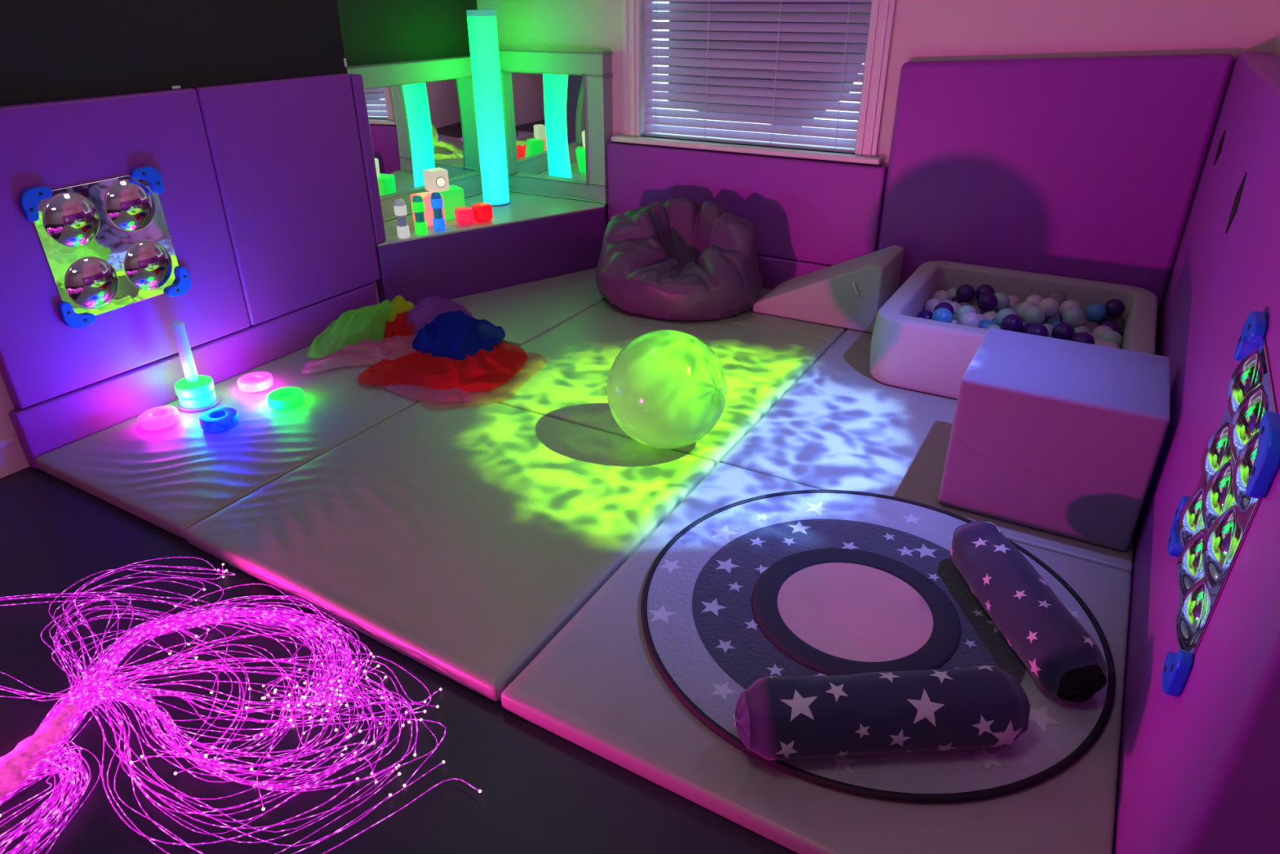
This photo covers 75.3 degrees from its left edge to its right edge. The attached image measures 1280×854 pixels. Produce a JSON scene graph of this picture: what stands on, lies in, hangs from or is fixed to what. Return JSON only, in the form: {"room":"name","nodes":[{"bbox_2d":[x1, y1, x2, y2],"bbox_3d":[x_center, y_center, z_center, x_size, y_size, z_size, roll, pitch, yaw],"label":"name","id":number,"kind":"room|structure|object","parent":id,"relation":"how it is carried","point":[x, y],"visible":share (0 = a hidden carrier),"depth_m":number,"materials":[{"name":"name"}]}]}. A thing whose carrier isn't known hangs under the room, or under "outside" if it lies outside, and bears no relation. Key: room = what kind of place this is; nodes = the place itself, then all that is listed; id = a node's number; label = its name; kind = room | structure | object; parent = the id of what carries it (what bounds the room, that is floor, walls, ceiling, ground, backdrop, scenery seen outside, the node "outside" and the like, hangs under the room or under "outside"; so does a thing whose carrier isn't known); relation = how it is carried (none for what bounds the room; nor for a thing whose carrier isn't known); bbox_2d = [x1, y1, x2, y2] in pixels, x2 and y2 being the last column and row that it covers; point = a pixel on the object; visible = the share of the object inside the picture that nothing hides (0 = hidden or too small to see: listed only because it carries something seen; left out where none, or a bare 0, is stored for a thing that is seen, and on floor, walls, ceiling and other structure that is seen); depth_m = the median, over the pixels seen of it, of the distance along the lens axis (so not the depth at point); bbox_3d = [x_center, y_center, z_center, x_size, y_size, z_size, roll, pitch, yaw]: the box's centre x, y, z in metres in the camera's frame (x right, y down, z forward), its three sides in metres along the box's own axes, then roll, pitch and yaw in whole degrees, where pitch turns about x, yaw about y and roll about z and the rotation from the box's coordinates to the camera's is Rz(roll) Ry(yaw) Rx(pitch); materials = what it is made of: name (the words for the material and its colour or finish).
{"room":"sensory room","nodes":[
{"label":"sensory room","id":0,"kind":"room"},
{"bbox_2d":[0,193,479,478],"bbox_3d":[-2.509,-1.018,2.627,0.510,2.505,6.790,15,31,26],"label":"wall","id":1,"kind":"structure","parent":0,"point":[13,459],"depth_m":3.02,"materials":[{"name":"white paint"}]},
{"bbox_2d":[0,88,249,408],"bbox_3d":[-2.008,-0.702,3.137,0.052,0.998,0.974,15,31,26],"label":"wall panel","id":2,"kind":"object","parent":1,"relation":"attached to","point":[57,144],"visible":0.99,"depth_m":3.09,"materials":[{"name":"purple plastic"}]},
{"bbox_2d":[18,165,191,328],"bbox_3d":[-1.972,-0.679,3.115,0.038,0.527,0.527,15,32,26],"label":"mirror","id":3,"kind":"object","parent":2,"relation":"attached to","point":[107,245],"visible":1,"depth_m":3.09,"materials":[{"name":"white mirror"}]},
{"bbox_2d":[0,0,347,106],"bbox_3d":[-2.594,-1.187,1.754,0.028,1.300,4.897,15,31,26],"label":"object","id":4,"kind":"structure","parent":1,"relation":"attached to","point":[51,50],"depth_m":3.12,"materials":[{"name":"black"}]},
{"bbox_2d":[195,73,380,324],"bbox_3d":[-1.570,-1.059,3.820,0.052,0.998,0.790,15,31,26],"label":"wall panel","id":5,"kind":"object","parent":1,"relation":"attached to","point":[286,154],"visible":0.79,"depth_m":3.75,"materials":[{"name":"purple leather"}]},
{"bbox_2d":[336,0,477,66],"bbox_3d":[-1.361,-2.515,4.411,0.018,1.400,1.440,15,31,26],"label":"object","id":6,"kind":"structure","parent":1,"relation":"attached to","point":[373,32],"depth_m":4.63,"materials":[{"name":"grey"}]},
{"bbox_2d":[346,55,482,243],"bbox_3d":[-1.197,-1.623,4.711,0.441,0.805,1.390,15,31,26],"label":"mirror panel","id":7,"kind":"object","parent":1,"relation":"attached to","point":[413,117],"visible":0.47,"depth_m":4.76,"materials":[{"name":"grey mirror"}]},
{"bbox_2d":[364,76,480,197],"bbox_3d":[-1.283,-1.691,4.827,0.024,0.580,1.073,15,31,26],"label":"mirror","id":8,"kind":"object","parent":7,"relation":"on","point":[417,124],"depth_m":4.82,"materials":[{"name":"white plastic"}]},
{"bbox_2d":[0,466,1132,853],"bbox_3d":[-0.866,0.596,2.338,4.410,0.100,6.970,15,31,26],"label":"floor","id":9,"kind":"structure","parent":0,"point":[543,792],"depth_m":1.94,"materials":[{"name":"black rubber"}]},
{"bbox_2d":[8,352,185,468],"bbox_3d":[-2.104,-0.083,3.265,0.052,0.244,0.653,15,31,26],"label":"pad","id":10,"kind":"object","parent":9,"relation":"on","point":[48,425],"depth_m":3.21,"materials":[{"name":"purple leather"}]},
{"bbox_2d":[0,556,481,853],"bbox_3d":[-1.295,0.674,2.000,1.819,0.073,1.052,18,32,31],"label":"fibre optic spray","id":11,"kind":"object","parent":9,"relation":"on","point":[32,756],"visible":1,"depth_m":2.00,"materials":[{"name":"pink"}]},
{"bbox_2d":[35,344,519,539],"bbox_3d":[-1.406,-0.117,3.537,0.900,0.060,1.786,15,31,26],"label":"floor mat","id":12,"kind":"object","parent":9,"relation":"on","point":[175,477],"visible":0.6,"depth_m":3.12,"materials":[{"name":"grey leather"}]},
{"bbox_2d":[137,405,179,430],"bbox_3d":[-1.893,-0.035,3.269,0.140,0.043,0.140,5,29,10],"label":"ring","id":13,"kind":"object","parent":12,"relation":"on","point":[157,418],"visible":1,"depth_m":3.24,"materials":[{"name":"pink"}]},
{"bbox_2d":[170,320,219,411],"bbox_3d":[-1.828,-0.255,3.360,0.156,0.356,0.156,-5,28,-10],"label":"post","id":14,"kind":"object","parent":12,"relation":"on","point":[195,393],"visible":1,"depth_m":3.36,"materials":[{"name":"blue"}]},
{"bbox_2d":[199,407,239,431],"bbox_3d":[-1.650,-0.030,3.257,0.140,0.043,0.140,6,29,13],"label":"ring","id":15,"kind":"object","parent":12,"relation":"on","point":[220,419],"visible":1,"depth_m":3.22,"materials":[{"name":"blue plastic"}]},
{"bbox_2d":[237,371,273,392],"bbox_3d":[-1.654,-0.193,3.572,0.140,0.043,0.140,-5,27,-9],"label":"ring","id":16,"kind":"object","parent":12,"relation":"on","point":[253,382],"visible":1,"depth_m":3.54,"materials":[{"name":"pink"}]},
{"bbox_2d":[266,386,304,408],"bbox_3d":[-1.463,-0.119,3.429,0.140,0.043,0.140,5,27,11],"label":"ring","id":17,"kind":"object","parent":12,"relation":"on","point":[286,397],"visible":1,"depth_m":3.39,"materials":[{"name":"green plastic"}]},
{"bbox_2d":[306,299,392,358],"bbox_3d":[-1.367,-0.499,4.012,0.276,0.175,0.574,15,31,26],"label":"scarf","id":18,"kind":"object","parent":12,"relation":"on","point":[352,326],"visible":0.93,"depth_m":3.93,"materials":[{"name":"green fabric"}]},
{"bbox_2d":[301,334,416,373],"bbox_3d":[-1.239,-0.371,3.860,0.618,0.078,0.340,-6,28,-11],"label":"scarf","id":19,"kind":"object","parent":12,"relation":"on","point":[366,352],"visible":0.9,"depth_m":3.79,"materials":[{"name":"pink fabric"}]},
{"bbox_2d":[383,311,413,337],"bbox_3d":[-1.144,-0.510,4.076,0.268,0.111,0.281,15,31,26],"label":"scarf","id":20,"kind":"object","parent":12,"relation":"on","point":[399,326],"visible":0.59,"depth_m":4.00,"materials":[{"name":"red fabric"}]},
{"bbox_2d":[388,294,414,321],"bbox_3d":[-1.203,-0.576,4.148,0.250,0.160,0.216,-16,32,-28],"label":"scarf","id":21,"kind":"object","parent":12,"relation":"on","point":[398,303],"visible":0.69,"depth_m":4.11,"materials":[{"name":"yellow fabric"}]},
{"bbox_2d":[406,296,473,335],"bbox_3d":[-0.992,-0.556,4.097,0.337,0.172,0.395,15,31,26],"label":"scarf","id":22,"kind":"object","parent":12,"relation":"on","point":[424,313],"visible":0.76,"depth_m":4.02,"materials":[{"name":"purple fabric"}]},
{"bbox_2d":[357,341,527,391],"bbox_3d":[-0.870,-0.319,3.745,0.685,0.082,0.563,5,28,9],"label":"scarf","id":23,"kind":"object","parent":12,"relation":"on","point":[483,371],"visible":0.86,"depth_m":3.61,"materials":[{"name":"red fabric"}]},
{"bbox_2d":[412,310,505,359],"bbox_3d":[-0.840,-0.453,3.887,0.484,0.132,0.512,15,31,26],"label":"scarf","id":24,"kind":"object","parent":23,"relation":"on","point":[455,335],"visible":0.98,"depth_m":3.82,"materials":[{"name":"blue fabric"}]},
{"bbox_2d":[191,283,377,384],"bbox_3d":[-1.657,-0.465,3.954,0.052,0.199,1.044,15,31,26],"label":"pad","id":25,"kind":"object","parent":9,"relation":"on","point":[220,359],"depth_m":3.84,"materials":[{"name":"purple leather"}]},
{"bbox_2d":[184,398,715,702],"bbox_3d":[-0.601,0.256,2.817,1.305,0.058,1.285,15,31,26],"label":"floor mat","id":26,"kind":"object","parent":9,"relation":"on","point":[460,539],"visible":0.94,"depth_m":2.64,"materials":[{"name":"white leather"}]},
{"bbox_2d":[375,191,606,306],"bbox_3d":[-0.914,-1.004,4.850,0.890,0.419,1.372,15,31,26],"label":"platform","id":27,"kind":"object","parent":9,"relation":"on","point":[531,237],"visible":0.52,"depth_m":4.73,"materials":[{"name":"purple leather"}]},
{"bbox_2d":[393,199,409,238],"bbox_3d":[-1.250,-1.094,4.353,0.063,0.199,0.063,7,28,14],"label":"tube","id":28,"kind":"object","parent":27,"relation":"on","point":[400,207],"visible":1,"depth_m":4.34,"materials":[{"name":"grey plastic"}]},
{"bbox_2d":[412,195,427,234],"bbox_3d":[-1.177,-1.134,4.428,0.063,0.199,0.063,15,31,27],"label":"tube","id":29,"kind":"object","parent":27,"relation":"on","point":[418,205],"visible":1,"depth_m":4.41,"materials":[{"name":"green plastic"}]},
{"bbox_2d":[409,191,445,226],"bbox_3d":[-1.185,-1.218,4.637,0.135,0.158,0.150,-20,33,-33],"label":"cube","id":30,"kind":"object","parent":27,"relation":"on","point":[426,196],"visible":0.5,"depth_m":4.58,"materials":[{"name":"orange"}]},
{"bbox_2d":[430,191,445,230],"bbox_3d":[-1.097,-1.172,4.502,0.063,0.199,0.063,6,28,12],"label":"tube","id":31,"kind":"object","parent":27,"relation":"on","point":[436,199],"visible":1,"depth_m":4.49,"materials":[{"name":"blue plastic"}]},
{"bbox_2d":[438,184,465,219],"bbox_3d":[-1.100,-1.289,4.764,0.150,0.165,0.130,-20,33,-33],"label":"cube","id":32,"kind":"object","parent":27,"relation":"on","point":[453,197],"visible":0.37,"depth_m":4.71,"materials":[{"name":"green plastic"}]},
{"bbox_2d":[422,167,448,191],"bbox_3d":[-1.133,-1.378,4.629,0.112,0.114,0.107,-22,34,-35],"label":"cube","id":33,"kind":"object","parent":32,"relation":"on","point":[436,180],"visible":1,"depth_m":4.60,"materials":[{"name":"beige plastic"}]},
{"bbox_2d":[453,206,473,224],"bbox_3d":[-0.985,-1.183,4.647,0.088,0.086,0.092,-16,31,-28],"label":"cube","id":34,"kind":"object","parent":27,"relation":"on","point":[463,215],"visible":1,"depth_m":4.61,"materials":[{"name":"red plastic"}]},
{"bbox_2d":[471,202,493,222],"bbox_3d":[-0.894,-1.215,4.697,0.100,0.096,0.096,-23,35,-37],"label":"cube","id":35,"kind":"object","parent":27,"relation":"on","point":[482,211],"visible":0.88,"depth_m":4.66,"materials":[{"name":"red plastic"}]},
{"bbox_2d":[466,9,510,206],"bbox_3d":[-0.884,-1.851,4.870,0.163,1.064,0.163,15,31,26],"label":"column","id":36,"kind":"structure","parent":27,"relation":"on","point":[482,24],"depth_m":4.79,"materials":[{"name":"teal"}]},
{"bbox_2d":[451,267,605,346],"bbox_3d":[-0.620,-0.758,4.772,0.891,0.054,1.398,15,31,26],"label":"floor mat","id":37,"kind":"object","parent":9,"relation":"on","point":[525,312],"visible":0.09,"depth_m":4.55,"materials":[{"name":"white leather"}]},
{"bbox_2d":[478,300,831,466],"bbox_3d":[0.040,-0.272,3.833,1.309,0.055,1.328,15,31,26],"label":"floor mat","id":38,"kind":"object","parent":9,"relation":"on","point":[564,375],"visible":0.54,"depth_m":3.76,"materials":[{"name":"grey leather"}]},
{"bbox_2d":[606,329,726,448],"bbox_3d":[0.097,-0.137,3.033,0.443,0.438,0.444,15,31,26],"label":"ball","id":39,"kind":"object","parent":38,"relation":"on","point":[666,388],"visible":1,"depth_m":2.87,"materials":[{"name":"plastic"}]},
{"bbox_3d":[-0.653,-0.212,3.642,0.377,0.011,0.702,15,31,26],"label":"scarf","id":40,"kind":"object","parent":38,"relation":"on","visible":0},
{"bbox_2d":[382,384,488,401],"bbox_3d":[-0.885,-0.177,3.557,0.479,0.019,0.260,15,31,26],"label":"scarf","id":41,"kind":"object","parent":40,"relation":"on","point":[413,392],"visible":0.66,"depth_m":3.49,"materials":[{"name":"pink fabric"}]},
{"bbox_2d":[605,288,848,346],"bbox_3d":[0.524,-0.667,4.589,1.309,0.055,0.622,15,31,26],"label":"floor mat","id":42,"kind":"object","parent":9,"relation":"on","point":[815,331],"visible":0.19,"depth_m":4.25,"materials":[{"name":"grey leather"}]},
{"bbox_2d":[595,197,762,320],"bbox_3d":[0.204,-0.927,4.484,0.936,0.501,0.793,9,29,17],"label":"bean bag","id":43,"kind":"object","parent":42,"relation":"on","point":[681,259],"visible":1,"depth_m":4.33,"materials":[{"name":"purple"}]},
{"bbox_2d":[752,244,904,333],"bbox_3d":[0.980,-0.770,4.351,0.655,0.343,0.449,15,31,26],"label":"wedge","id":44,"kind":"object","parent":42,"relation":"on","point":[850,294],"visible":0.92,"depth_m":4.18,"materials":[{"name":"grey"}]},
{"bbox_2d":[501,462,1131,853],"bbox_3d":[0.539,0.561,2.227,1.332,0.056,1.318,15,31,26],"label":"floor mat","id":45,"kind":"object","parent":9,"relation":"on","point":[597,686],"visible":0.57,"depth_m":1.86,"materials":[{"name":"white leather"}]},
{"bbox_2d":[640,489,1115,803],"bbox_3d":[0.613,0.495,2.265,1.222,0.024,1.222,-19,33,-32],"label":"rug","id":46,"kind":"object","parent":45,"relation":"on","point":[801,583],"visible":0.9,"depth_m":2.21,"materials":[{"name":"grey fabric"}]},
{"bbox_2d":[751,547,960,675],"bbox_3d":[0.583,0.492,2.260,0.554,0.013,0.554,15,31,26],"label":"ring","id":47,"kind":"object","parent":46,"relation":"on","point":[816,611],"depth_m":2.24,"materials":[{"name":"black"}]},
{"bbox_2d":[733,666,1030,759],"bbox_3d":[0.533,0.626,1.829,0.654,0.167,0.174,-2,28,-4],"label":"bolster","id":48,"kind":"object","parent":46,"relation":"on","point":[899,712],"visible":1,"depth_m":1.76,"materials":[{"name":"blue fabric"}]},
{"bbox_2d":[950,520,1106,702],"bbox_3d":[0.991,0.453,2.166,0.170,0.162,0.623,-3,28,-5],"label":"bolster","id":49,"kind":"object","parent":46,"relation":"on","point":[1064,660],"visible":1,"depth_m":2.04,"materials":[{"name":"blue fabric"}]},
{"bbox_2d":[835,328,872,349],"bbox_3d":[1.679,-0.367,4.006,1.332,0.055,0.622,15,31,26],"label":"floor mat","id":50,"kind":"object","parent":9,"relation":"on","point":[851,337],"visible":0.04,"depth_m":4.07,"materials":[{"name":"grey leather"}]},
{"bbox_2d":[870,261,1157,399],"bbox_3d":[1.675,-0.418,3.716,1.070,0.300,1.030,15,31,26],"label":"pit","id":51,"kind":"object","parent":50,"relation":"on","point":[908,351],"visible":0.56,"depth_m":3.54,"materials":[{"name":"grey leather"}]},
{"bbox_2d":[1099,330,1122,346],"bbox_3d":[2.015,-0.369,3.554,0.087,0.087,0.087,15,31,26],"label":"ball","id":52,"kind":"object","parent":51,"relation":"in","point":[1113,336],"visible":0.57,"depth_m":3.52,"materials":[{"name":"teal plastic"}]},
{"bbox_3d":[1.358,-0.335,3.721,0.087,0.087,0.087,15,31,26],"label":"ball","id":53,"kind":"object","parent":51,"relation":"in","visible":0},
{"bbox_3d":[1.315,-0.401,3.684,0.087,0.087,0.087,15,31,26],"label":"ball","id":54,"kind":"object","parent":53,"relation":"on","visible":0},
{"bbox_2d":[931,307,952,323],"bbox_3d":[1.329,-0.481,3.653,0.087,0.087,0.087,15,31,26],"label":"ball","id":55,"kind":"object","parent":54,"relation":"on","point":[942,314],"visible":0.78,"depth_m":3.62,"materials":[{"name":"blue plastic"}]},
{"bbox_3d":[1.434,-0.317,3.684,0.087,0.087,0.087,15,31,26],"label":"ball","id":56,"kind":"object","parent":51,"relation":"in","visible":0},
{"bbox_3d":[1.392,-0.382,3.640,0.087,0.087,0.087,15,31,26],"label":"ball","id":57,"kind":"object","parent":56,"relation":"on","visible":0},
{"bbox_2d":[958,311,980,327],"bbox_3d":[1.431,-0.457,3.608,0.087,0.087,0.087,15,31,26],"label":"ball","id":58,"kind":"object","parent":57,"relation":"on","point":[968,318],"visible":0.72,"depth_m":3.58,"materials":[{"name":"grey plastic"}]},
{"bbox_3d":[1.677,-0.252,3.559,0.087,0.087,0.087,15,31,26],"label":"ball","id":59,"kind":"object","parent":51,"relation":"in","visible":0},
{"bbox_3d":[1.630,-0.319,3.519,0.087,0.087,0.087,15,31,26],"label":"ball","id":60,"kind":"object","parent":59,"relation":"on","visible":0},
{"bbox_2d":[1025,323,1048,337],"bbox_3d":[1.666,-0.391,3.486,0.087,0.087,0.087,15,31,26],"label":"ball","id":61,"kind":"object","parent":60,"relation":"on","point":[1037,329],"visible":0.62,"depth_m":3.45,"materials":[{"name":"purple plastic"}]},
{"bbox_3d":[1.672,-0.292,3.636,0.087,0.087,0.087,15,31,26],"label":"ball","id":62,"kind":"object","parent":51,"relation":"in","visible":0},
{"bbox_3d":[1.626,-0.359,3.597,0.087,0.087,0.087,15,31,26],"label":"ball","id":63,"kind":"object","parent":62,"relation":"on","visible":0},
{"bbox_2d":[1000,314,1022,332],"bbox_3d":[1.610,-0.444,3.592,0.087,0.087,0.087,15,31,26],"label":"ball","id":64,"kind":"object","parent":63,"relation":"on","point":[1013,322],"visible":0.9,"depth_m":3.56,"materials":[{"name":"purple plastic"}]},
{"bbox_3d":[1.837,-0.253,3.560,0.087,0.087,0.087,15,31,26],"label":"ball","id":65,"kind":"object","parent":51,"relation":"in","visible":0},
{"bbox_3d":[1.785,-0.313,3.525,0.087,0.087,0.087,15,31,26],"label":"ball","id":66,"kind":"object","parent":65,"relation":"on","visible":0},
{"bbox_2d":[1051,322,1075,340],"bbox_3d":[1.785,-0.396,3.501,0.087,0.087,0.087,15,31,26],"label":"ball","id":67,"kind":"object","parent":66,"relation":"on","point":[1063,331],"visible":0.8,"depth_m":3.47,"materials":[{"name":"purple plastic"}]},
{"bbox_3d":[1.742,-0.361,3.767,0.087,0.087,0.087,15,31,26],"label":"ball","id":68,"kind":"object","parent":51,"relation":"in","visible":0},
{"bbox_3d":[1.779,-0.439,3.752,0.087,0.087,0.087,15,31,26],"label":"ball","id":69,"kind":"object","parent":68,"relation":"on","visible":0},
{"bbox_2d":[1023,306,1045,324],"bbox_3d":[1.749,-0.490,3.680,0.087,0.087,0.087,15,31,26],"label":"ball","id":70,"kind":"object","parent":69,"relation":"on","point":[1034,314],"visible":0.87,"depth_m":3.65,"materials":[{"name":"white plastic"}]},
{"bbox_3d":[1.984,-0.340,3.726,0.087,0.087,0.087,15,31,26],"label":"ball","id":71,"kind":"object","parent":51,"relation":"in","visible":0},
{"bbox_2d":[1073,325,1090,333],"bbox_3d":[1.950,-0.406,3.682,0.087,0.087,0.087,15,31,26],"label":"ball","id":72,"kind":"object","parent":71,"relation":"on","point":[1078,329],"visible":0.27,"depth_m":3.65,"materials":[{"name":"white plastic"}]},
{"bbox_2d":[1062,306,1084,326],"bbox_3d":[1.922,-0.488,3.684,0.087,0.087,0.087,15,31,26],"label":"ball","id":73,"kind":"object","parent":72,"relation":"on","point":[1073,316],"visible":0.87,"depth_m":3.65,"materials":[{"name":"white plastic"}]},
{"bbox_3d":[1.581,-0.485,4.007,0.087,0.087,0.087,15,31,26],"label":"ball","id":74,"kind":"object","parent":51,"relation":"in","visible":0},
{"bbox_2d":[960,302,970,306],"bbox_3d":[1.548,-0.552,3.964,0.087,0.087,0.087,15,31,26],"label":"ball","id":75,"kind":"object","parent":74,"relation":"on","point":[962,304],"visible":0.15,"depth_m":3.94,"materials":[{"name":"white plastic"}]},
{"bbox_2d":[955,284,974,302],"bbox_3d":[1.557,-0.638,3.973,0.087,0.087,0.087,15,31,26],"label":"ball","id":76,"kind":"object","parent":75,"relation":"on","point":[964,293],"visible":0.98,"depth_m":3.94,"materials":[{"name":"purple plastic"}]},
{"bbox_3d":[1.746,-0.443,3.926,0.087,0.087,0.087,15,31,26],"label":"ball","id":77,"kind":"object","parent":51,"relation":"in","visible":0},
{"bbox_3d":[1.701,-0.501,3.879,0.087,0.087,0.087,15,31,26],"label":"ball","id":78,"kind":"object","parent":77,"relation":"on","visible":0},
{"bbox_2d":[993,292,1009,311],"bbox_3d":[1.687,-0.586,3.892,0.087,0.087,0.087,15,31,26],"label":"ball","id":79,"kind":"object","parent":78,"relation":"on","point":[1003,300],"visible":0.67,"depth_m":3.86,"materials":[{"name":"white plastic"}]},
{"bbox_3d":[2.062,-0.401,3.843,0.087,0.087,0.087,15,31,26],"label":"ball","id":80,"kind":"object","parent":51,"relation":"in","visible":0},
{"bbox_2d":[1079,316,1089,325],"bbox_3d":[2.017,-0.468,3.811,0.087,0.087,0.087,15,31,26],"label":"ball","id":81,"kind":"object","parent":80,"relation":"on","point":[1085,320],"visible":0.1,"depth_m":3.77,"materials":[{"name":"grey plastic"}]},
{"bbox_2d":[1084,302,1106,322],"bbox_3d":[2.062,-0.518,3.755,0.087,0.087,0.087,15,31,26],"label":"ball","id":82,"kind":"object","parent":81,"relation":"on","point":[1095,312],"visible":0.98,"depth_m":3.73,"materials":[{"name":"blue plastic"}]},
{"bbox_3d":[1.590,-0.404,3.851,0.087,0.087,0.087,15,31,26],"label":"ball","id":83,"kind":"object","parent":51,"relation":"in","visible":0},
{"bbox_2d":[982,311,996,320],"bbox_3d":[1.620,-0.492,3.840,0.087,0.087,0.087,15,31,26],"label":"ball","id":84,"kind":"object","parent":83,"relation":"on","point":[989,315],"visible":0.35,"depth_m":3.81,"materials":[{"name":"grey plastic"}]},
{"bbox_2d":[977,292,997,311],"bbox_3d":[1.611,-0.580,3.848,0.087,0.087,0.087,15,31,26],"label":"ball","id":85,"kind":"object","parent":84,"relation":"on","point":[987,301],"visible":1,"depth_m":3.82,"materials":[{"name":"purple plastic"}]},
{"bbox_2d":[720,343,1135,573],"bbox_3d":[1.195,0.027,3.250,1.334,0.056,1.326,15,31,26],"label":"floor mat","id":86,"kind":"object","parent":9,"relation":"on","point":[838,427],"visible":0.47,"depth_m":3.14,"materials":[{"name":"white leather"}]},
{"bbox_2d":[937,328,1169,551],"bbox_3d":[1.350,0.012,2.715,0.566,0.462,0.524,15,31,26],"label":"cube","id":87,"kind":"object","parent":86,"relation":"on","point":[1064,437],"visible":1,"depth_m":2.52,"materials":[{"name":"purple"}]},
{"bbox_2d":[476,0,1279,319],"bbox_3d":[0.808,-1.925,4.354,4.110,2.505,0.120,15,31,26],"label":"wall","id":88,"kind":"structure","parent":0,"point":[923,30],"depth_m":3.80,"materials":[{"name":"white paint"}]},
{"bbox_2d":[498,49,613,205],"bbox_3d":[-0.564,-1.860,5.128,0.893,0.862,0.109,15,31,26],"label":"mirror panel","id":89,"kind":"object","parent":88,"relation":"attached to","point":[557,105],"visible":0.87,"depth_m":5.06,"materials":[{"name":"grey plastic"}]},
{"bbox_2d":[506,71,586,182],"bbox_3d":[-0.564,-1.848,5.114,0.593,0.621,0.006,15,31,26],"label":"mirror","id":90,"kind":"object","parent":89,"relation":"on","point":[545,112],"depth_m":5.12,"materials":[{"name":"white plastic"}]},
{"bbox_2d":[606,142,888,265],"bbox_3d":[0.543,-1.276,4.725,1.660,0.538,0.088,15,31,26],"label":"wall panel","id":91,"kind":"object","parent":88,"relation":"attached to","point":[814,211],"visible":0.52,"depth_m":4.57,"materials":[{"name":"purple leather"}]},
{"bbox_2d":[610,0,896,164],"bbox_3d":[0.565,-2.159,4.333,1.600,1.370,0.185,15,31,26],"label":"window","id":92,"kind":"structure","parent":88,"relation":"in","point":[882,11],"depth_m":4.40,"materials":[{"name":"white"}]},
{"bbox_2d":[643,0,872,153],"bbox_3d":[0.580,-2.123,4.359,1.270,1.218,0.054,15,31,26],"label":"window blind","id":93,"kind":"object","parent":92,"relation":"attached to","point":[733,135],"visible":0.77,"depth_m":4.46,"materials":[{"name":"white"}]},
{"bbox_2d":[667,1,871,126],"bbox_3d":[0.671,-2.195,4.397,1.163,1.145,0.008,15,31,26],"label":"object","id":94,"kind":"structure","parent":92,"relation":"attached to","point":[742,2],"depth_m":4.46,"materials":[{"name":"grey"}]},
{"bbox_2d":[757,254,831,289],"bbox_3d":[0.595,-0.918,4.879,1.535,0.232,0.088,15,31,26],"label":"cushion","id":95,"kind":"object","parent":88,"relation":"attached to","point":[774,270],"visible":0.02,"depth_m":4.71,"materials":[{"name":"purple leather"}]},
{"bbox_2d":[876,53,1234,317],"bbox_3d":[1.851,-1.081,3.989,1.339,1.337,0.088,15,31,26],"label":"wall panel","id":96,"kind":"object","parent":88,"relation":"attached to","point":[1090,167],"visible":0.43,"depth_m":3.84,"materials":[{"name":"purple leather"}]},
{"bbox_2d":[1272,31,1279,58],"bbox_3d":[1.000,-0.106,0.854,0.120,2.505,6.790,15,31,26],"label":"wall","id":97,"kind":"structure","parent":0,"point":[1276,52],"depth_m":3.28,"materials":[{"name":"white paint"}]},
{"bbox_2d":[1112,51,1279,853],"bbox_3d":[1.663,-0.247,2.378,0.124,1.344,3.428,15,31,26],"label":"wall panel","id":98,"kind":"object","parent":97,"relation":"attached to","point":[1199,767],"visible":0.8,"depth_m":1.70,"materials":[{"name":"purple leather"}]},
{"bbox_2d":[1161,311,1279,696],"bbox_3d":[1.041,0.126,1.507,0.028,0.574,0.574,15,31,26],"label":"mirror","id":99,"kind":"object","parent":98,"relation":"attached to","point":[1240,464],"visible":1,"depth_m":1.43,"materials":[{"name":"white mirror"}]},
{"bbox_3d":[1.906,-0.404,3.850,0.087,0.087,0.087,15,31,26],"label":"ball","id":100,"kind":"object","parent":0,"visible":0},
{"bbox_2d":[1042,312,1060,323],"bbox_3d":[1.872,-0.490,3.792,0.087,0.087,0.087,15,31,26],"label":"ball","id":101,"kind":"object","parent":100,"relation":"on","point":[1056,317],"visible":0.3,"depth_m":3.75,"materials":[{"name":"teal plastic"}]},
{"bbox_2d":[1037,297,1059,317],"bbox_3d":[1.834,-0.536,3.728,0.087,0.087,0.087,15,31,26],"label":"ball","id":102,"kind":"object","parent":101,"relation":"on","point":[1051,306],"visible":0.81,"depth_m":3.70,"materials":[{"name":"grey plastic"}]},
{"bbox_3d":[2.137,-0.423,3.882,0.087,0.087,0.087,15,31,26],"label":"ball","id":103,"kind":"object","parent":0,"visible":0},
{"bbox_2d":[1104,315,1124,327],"bbox_3d":[2.179,-0.482,3.821,0.087,0.087,0.087,15,31,26],"label":"ball","id":104,"kind":"object","parent":103,"relation":"on","point":[1120,320],"visible":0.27,"depth_m":3.78,"materials":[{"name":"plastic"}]},
{"bbox_2d":[1104,298,1124,318],"bbox_3d":[2.148,-0.537,3.761,0.087,0.087,0.087,15,31,26],"label":"ball","id":105,"kind":"object","parent":104,"relation":"on","point":[1115,308],"visible":0.93,"depth_m":3.73,"materials":[{"name":"purple plastic"}]},
{"bbox_3d":[1.778,-0.276,3.446,0.087,0.087,0.087,15,31,26],"label":"ball","id":106,"kind":"object","parent":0,"visible":0},
{"bbox_2d":[1071,332,1094,344],"bbox_3d":[1.820,-0.347,3.412,0.087,0.087,0.087,15,31,26],"label":"ball","id":107,"kind":"object","parent":106,"relation":"on","point":[1083,337],"visible":0.51,"depth_m":3.38,"materials":[{"name":"purple plastic"}]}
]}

